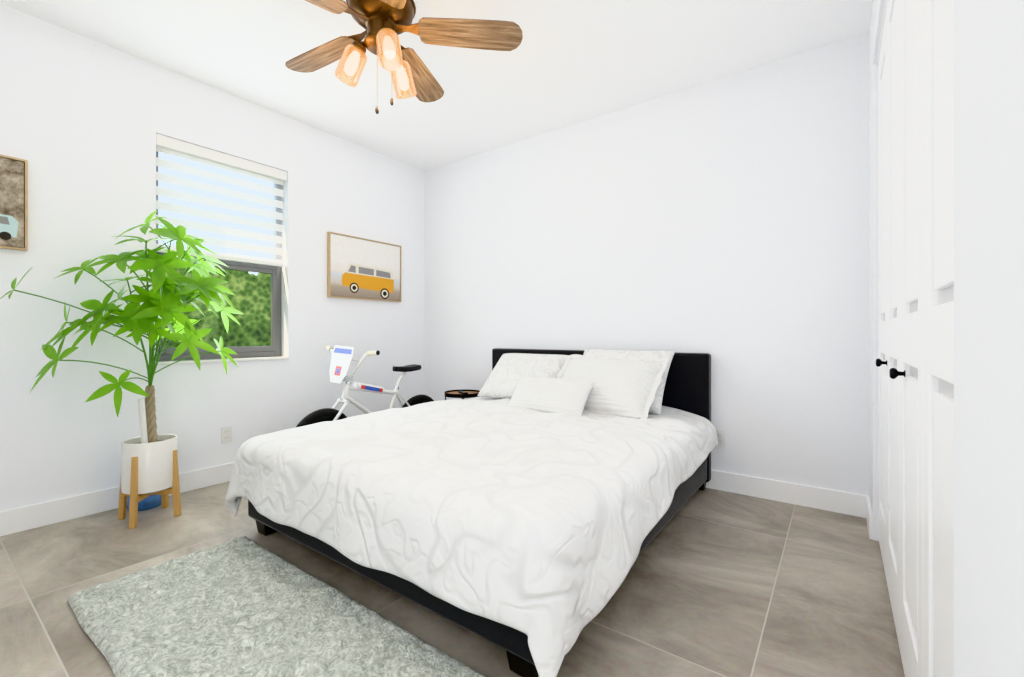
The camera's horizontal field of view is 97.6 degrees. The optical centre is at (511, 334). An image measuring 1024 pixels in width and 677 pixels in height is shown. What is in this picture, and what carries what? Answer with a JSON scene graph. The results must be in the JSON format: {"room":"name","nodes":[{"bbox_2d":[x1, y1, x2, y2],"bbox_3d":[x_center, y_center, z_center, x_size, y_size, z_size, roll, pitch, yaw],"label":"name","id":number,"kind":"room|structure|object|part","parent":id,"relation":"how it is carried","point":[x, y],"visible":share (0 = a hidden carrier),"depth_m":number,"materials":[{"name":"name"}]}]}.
{"room":"bedroom","nodes":[
{"label":"bedroom","id":0,"kind":"room"},
{"bbox_2d":[0,3,424,510],"bbox_3d":[-2.190,-0.340,3.208,0.200,2.800,4.400,0,0,36],"label":"wall","id":1,"kind":"structure","parent":0,"point":[84,120],"depth_m":2.81,"materials":[{"name":"paint"}]},
{"bbox_2d":[0,154,27,250],"bbox_3d":[-2.736,-0.693,2.257,0.037,0.485,0.400,0,0,36],"label":"picture","id":2,"kind":"object","parent":1,"relation":"attached to","point":[13,203],"visible":0.96,"depth_m":2.37,"materials":[{"name":"paper"}]},
{"bbox_2d":[0,462,234,536],"bbox_3d":[-2.102,0.995,3.144,0.017,0.130,4.000,0,0,36],"label":"baseboard","id":3,"kind":"structure","parent":1,"relation":"attached to","point":[23,518],"depth_m":2.59,"materials":[{"name":"white"}]},
{"bbox_2d":[156,151,281,360],"bbox_3d":[-2.147,-0.562,3.313,0.065,1.485,0.860,0,0,36],"label":"window","id":4,"kind":"structure","parent":1,"relation":"in","point":[274,349],"depth_m":3.49,"materials":[{"name":"silver metal"}]},
{"bbox_2d":[165,268,270,347],"bbox_3d":[-2.165,-0.203,3.326,0.001,0.675,0.770,0,0,36],"label":"screen","id":5,"kind":"object","parent":4,"relation":"attached to","point":[236,309],"depth_m":3.44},
{"bbox_2d":[156,134,286,266],"bbox_3d":[-2.083,-0.921,3.267,0.073,0.763,0.852,0,0,36],"label":"window blind","id":6,"kind":"object","parent":4,"relation":"attached to","point":[169,146],"visible":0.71,"depth_m":3.23,"materials":[{"name":"white"}]},
{"bbox_2d":[158,356,288,364],"bbox_3d":[-2.101,0.190,3.280,0.178,0.020,0.860,0,0,36],"label":"window sill","id":7,"kind":"structure","parent":1,"relation":"attached to","point":[220,360],"depth_m":3.19,"materials":[{"name":"white stone"}]},
{"bbox_2d":[221,426,231,443],"bbox_3d":[-2.051,0.722,3.222,0.007,0.115,0.070,0,0,36],"label":"electrical outlet","id":8,"kind":"object","parent":1,"relation":"attached to","point":[226,434],"visible":1,"depth_m":3.22,"materials":[{"name":"white plastic"}]},
{"bbox_2d":[327,231,400,301],"bbox_3d":[-1.347,-0.600,4.160,0.037,0.560,0.781,0,0,36],"label":"framed picture","id":9,"kind":"object","parent":1,"relation":"attached to","point":[362,268],"visible":1,"depth_m":4.11,"materials":[{"name":"paper"}]},
{"bbox_2d":[341,263,393,298],"bbox_3d":[-1.327,-0.488,4.164,0.002,0.297,0.570,0,0,36],"label":"van","id":10,"kind":"object","parent":9,"relation":"attached to","point":[358,280],"depth_m":4.15,"materials":[{"name":"orange"}]},
{"bbox_2d":[0,0,871,170],"bbox_3d":[-0.332,-1.790,1.852,4.800,0.100,4.400,0,0,36],"label":"ceiling","id":11,"kind":"structure","parent":0,"point":[565,63],"depth_m":2.78,"materials":[{"name":"paint"}]},
{"bbox_2d":[285,0,522,113],"bbox_3d":[-0.640,-1.361,2.068,1.230,0.759,1.248,0,0,36],"label":"fan","id":12,"kind":"object","parent":11,"relation":"hanging from","point":[384,24],"visible":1,"depth_m":2.08,"materials":[{"name":"brown wood"}]},
{"bbox_3d":[-0.908,-1.408,1.785,0.485,0.041,0.159,0,0,-42],"label":"blade","id":13,"kind":"part","parent":12,"relation":"part of","materials":[{"name":"brown wood"}]},
{"bbox_3d":[-0.957,-1.408,2.268,0.485,0.041,0.159,0,0,30],"label":"blade","id":14,"kind":"part","parent":12,"relation":"part of","materials":[{"name":"brown wood"}]},
{"bbox_3d":[-0.601,-1.524,2.060,0.312,0.432,0.312,0,0,36],"label":"motor","id":15,"kind":"part","parent":12,"relation":"part of","materials":[{"name":"brown metal"}]},
{"bbox_3d":[-0.434,-1.408,1.683,0.159,0.041,0.485,0,0,-24],"label":"blade","id":16,"kind":"part","parent":12,"relation":"part of","materials":[{"name":"brown wood"}]},
{"bbox_3d":[-0.514,-1.408,2.464,0.159,0.041,0.485,0,0,12],"label":"blade","id":17,"kind":"part","parent":12,"relation":"part of","materials":[{"name":"brown wood"}]},
{"bbox_3d":[-0.190,-1.408,2.103,0.485,0.041,0.159,0,0,-6],"label":"blade","id":18,"kind":"part","parent":12,"relation":"part of","materials":[{"name":"brown wood"}]},
{"bbox_2d":[0,481,904,676],"bbox_3d":[-0.332,1.110,1.852,4.800,0.100,4.400,0,0,36],"label":"floor","id":19,"kind":"structure","parent":0,"point":[717,583],"depth_m":1.84,"materials":[{"name":"tile"}]},
{"bbox_2d":[0,210,242,528],"bbox_3d":[-2.084,0.163,2.528,0.742,1.796,1.125,0,0,36],"label":"plant","id":20,"kind":"object","parent":19,"relation":"on","point":[149,477],"visible":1,"depth_m":2.48,"materials":[{"name":"plant"}]},
{"bbox_3d":[-2.098,0.750,2.596,0.256,0.290,0.256,0,0,36],"label":"pot","id":21,"kind":"part","parent":20,"relation":"part of","materials":[{"name":"ceramic"}]},
{"bbox_2d":[67,536,485,676],"bbox_3d":[-0.805,1.032,1.481,1.895,0.045,0.675,0,0,36],"label":"rug","id":22,"kind":"object","parent":19,"relation":"on","point":[243,606],"visible":1,"depth_m":1.57,"materials":[{"name":"grey carpet"}]},
{"bbox_2d":[295,345,433,427],"bbox_3d":[-1.121,0.577,3.703,0.675,0.967,1.450,3,2,36],"label":"bike","id":23,"kind":"object","parent":19,"relation":"on","point":[341,359],"visible":0.38,"depth_m":3.45,"materials":[{"name":"metal"}]},
{"bbox_3d":[-1.205,0.296,3.567,0.260,0.405,0.442,3,2,36],"label":"pad plate","id":24,"kind":"part","parent":23,"relation":"part of","materials":[{"name":"white plastic"}]},
{"bbox_2d":[445,389,479,399],"bbox_3d":[-0.453,0.794,4.138,0.338,0.532,0.338,0,0,36],"label":"side table","id":25,"kind":"object","parent":19,"relation":"on","point":[464,393],"visible":0.48,"depth_m":4.06,"materials":[{"name":"brown wood"}]},
{"bbox_2d":[225,348,717,676],"bbox_3d":[-0.059,0.587,2.692,2.063,0.946,2.298,0,0,36],"label":"bed","id":26,"kind":"object","parent":19,"relation":"on","point":[524,507],"visible":1,"depth_m":1.82,"materials":[{"name":"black fabric"}]},
{"bbox_2d":[477,353,575,403],"bbox_3d":[0.107,0.330,3.556,0.740,0.180,0.520,0,42,34],"label":"pillow","id":27,"kind":"object","parent":26,"relation":"on","point":[503,380],"depth_m":3.49,"materials":[{"name":"fabric"}]},
{"bbox_2d":[537,354,668,423],"bbox_3d":[0.608,0.340,3.054,0.791,0.178,0.571,0,42,39],"label":"pillow","id":28,"kind":"object","parent":26,"relation":"on","point":[625,387],"depth_m":2.91,"materials":[{"name":"white fabric"}]},
{"bbox_2d":[425,33,868,495],"bbox_3d":[0.987,-0.340,3.489,4.600,2.800,0.200,0,0,36],"label":"wall","id":29,"kind":"structure","parent":0,"point":[724,222],"depth_m":3.08,"materials":[{"name":"paint"}]},
{"bbox_2d":[716,429,725,446],"bbox_3d":[1.414,0.706,3.048,0.070,0.115,0.007,0,0,36],"label":"electrical outlet","id":30,"kind":"object","parent":29,"relation":"attached to","point":[721,435],"visible":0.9,"depth_m":3.04,"materials":[{"name":"white plastic"}]},
{"bbox_2d":[706,469,859,516],"bbox_3d":[0.571,0.995,3.657,3.670,0.130,0.017,0,0,36],"label":"baseboard","id":31,"kind":"structure","parent":29,"relation":"attached to","point":[848,503],"depth_m":2.81,"materials":[{"name":"white"}]},
{"bbox_2d":[869,0,1023,676],"bbox_3d":[1.123,-0.340,0.666,0.750,2.800,4.200,0,0,36],"label":"wall","id":32,"kind":"structure","parent":0,"point":[988,338],"depth_m":0.53,"materials":[{"name":"paint"}]},
{"bbox_2d":[860,494,872,539],"bbox_3d":[1.941,0.995,2.433,0.014,0.130,0.300,0,0,36],"label":"baseboard","id":33,"kind":"structure","parent":32,"relation":"attached to","point":[865,506],"depth_m":2.47,"materials":[{"name":"white"}]},
{"bbox_2d":[876,0,887,65],"bbox_3d":[1.297,-1.384,1.467,0.055,0.012,2.020,0,0,36],"label":"track","id":34,"kind":"object","parent":32,"relation":"attached to","point":[882,27],"visible":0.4,"depth_m":2.03,"materials":[{"name":"white"}]},
{"bbox_2d":[876,0,953,676],"bbox_3d":[1.280,-0.165,1.480,0.071,2.426,2.016,0,0,36],"label":"closet doors","id":35,"kind":"structure","parent":34,"relation":"attached to","point":[916,291],"depth_m":1.17,"materials":[{"name":"white wood"}]},
{"bbox_3d":[1.366,0.120,1.627,0.036,0.035,0.675,0,0,36],"label":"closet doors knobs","id":36,"kind":"part","parent":35,"relation":"part of","materials":[{"name":"black metal"}]},
{"label":"outside","id":37,"kind":"structure","parent":0,"visible":0},
{"bbox_2d":[159,153,272,347],"bbox_3d":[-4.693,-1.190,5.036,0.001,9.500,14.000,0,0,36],"label":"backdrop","id":38,"kind":"structure","parent":37,"point":[244,333],"depth_m":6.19,"materials":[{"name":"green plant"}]}
]}

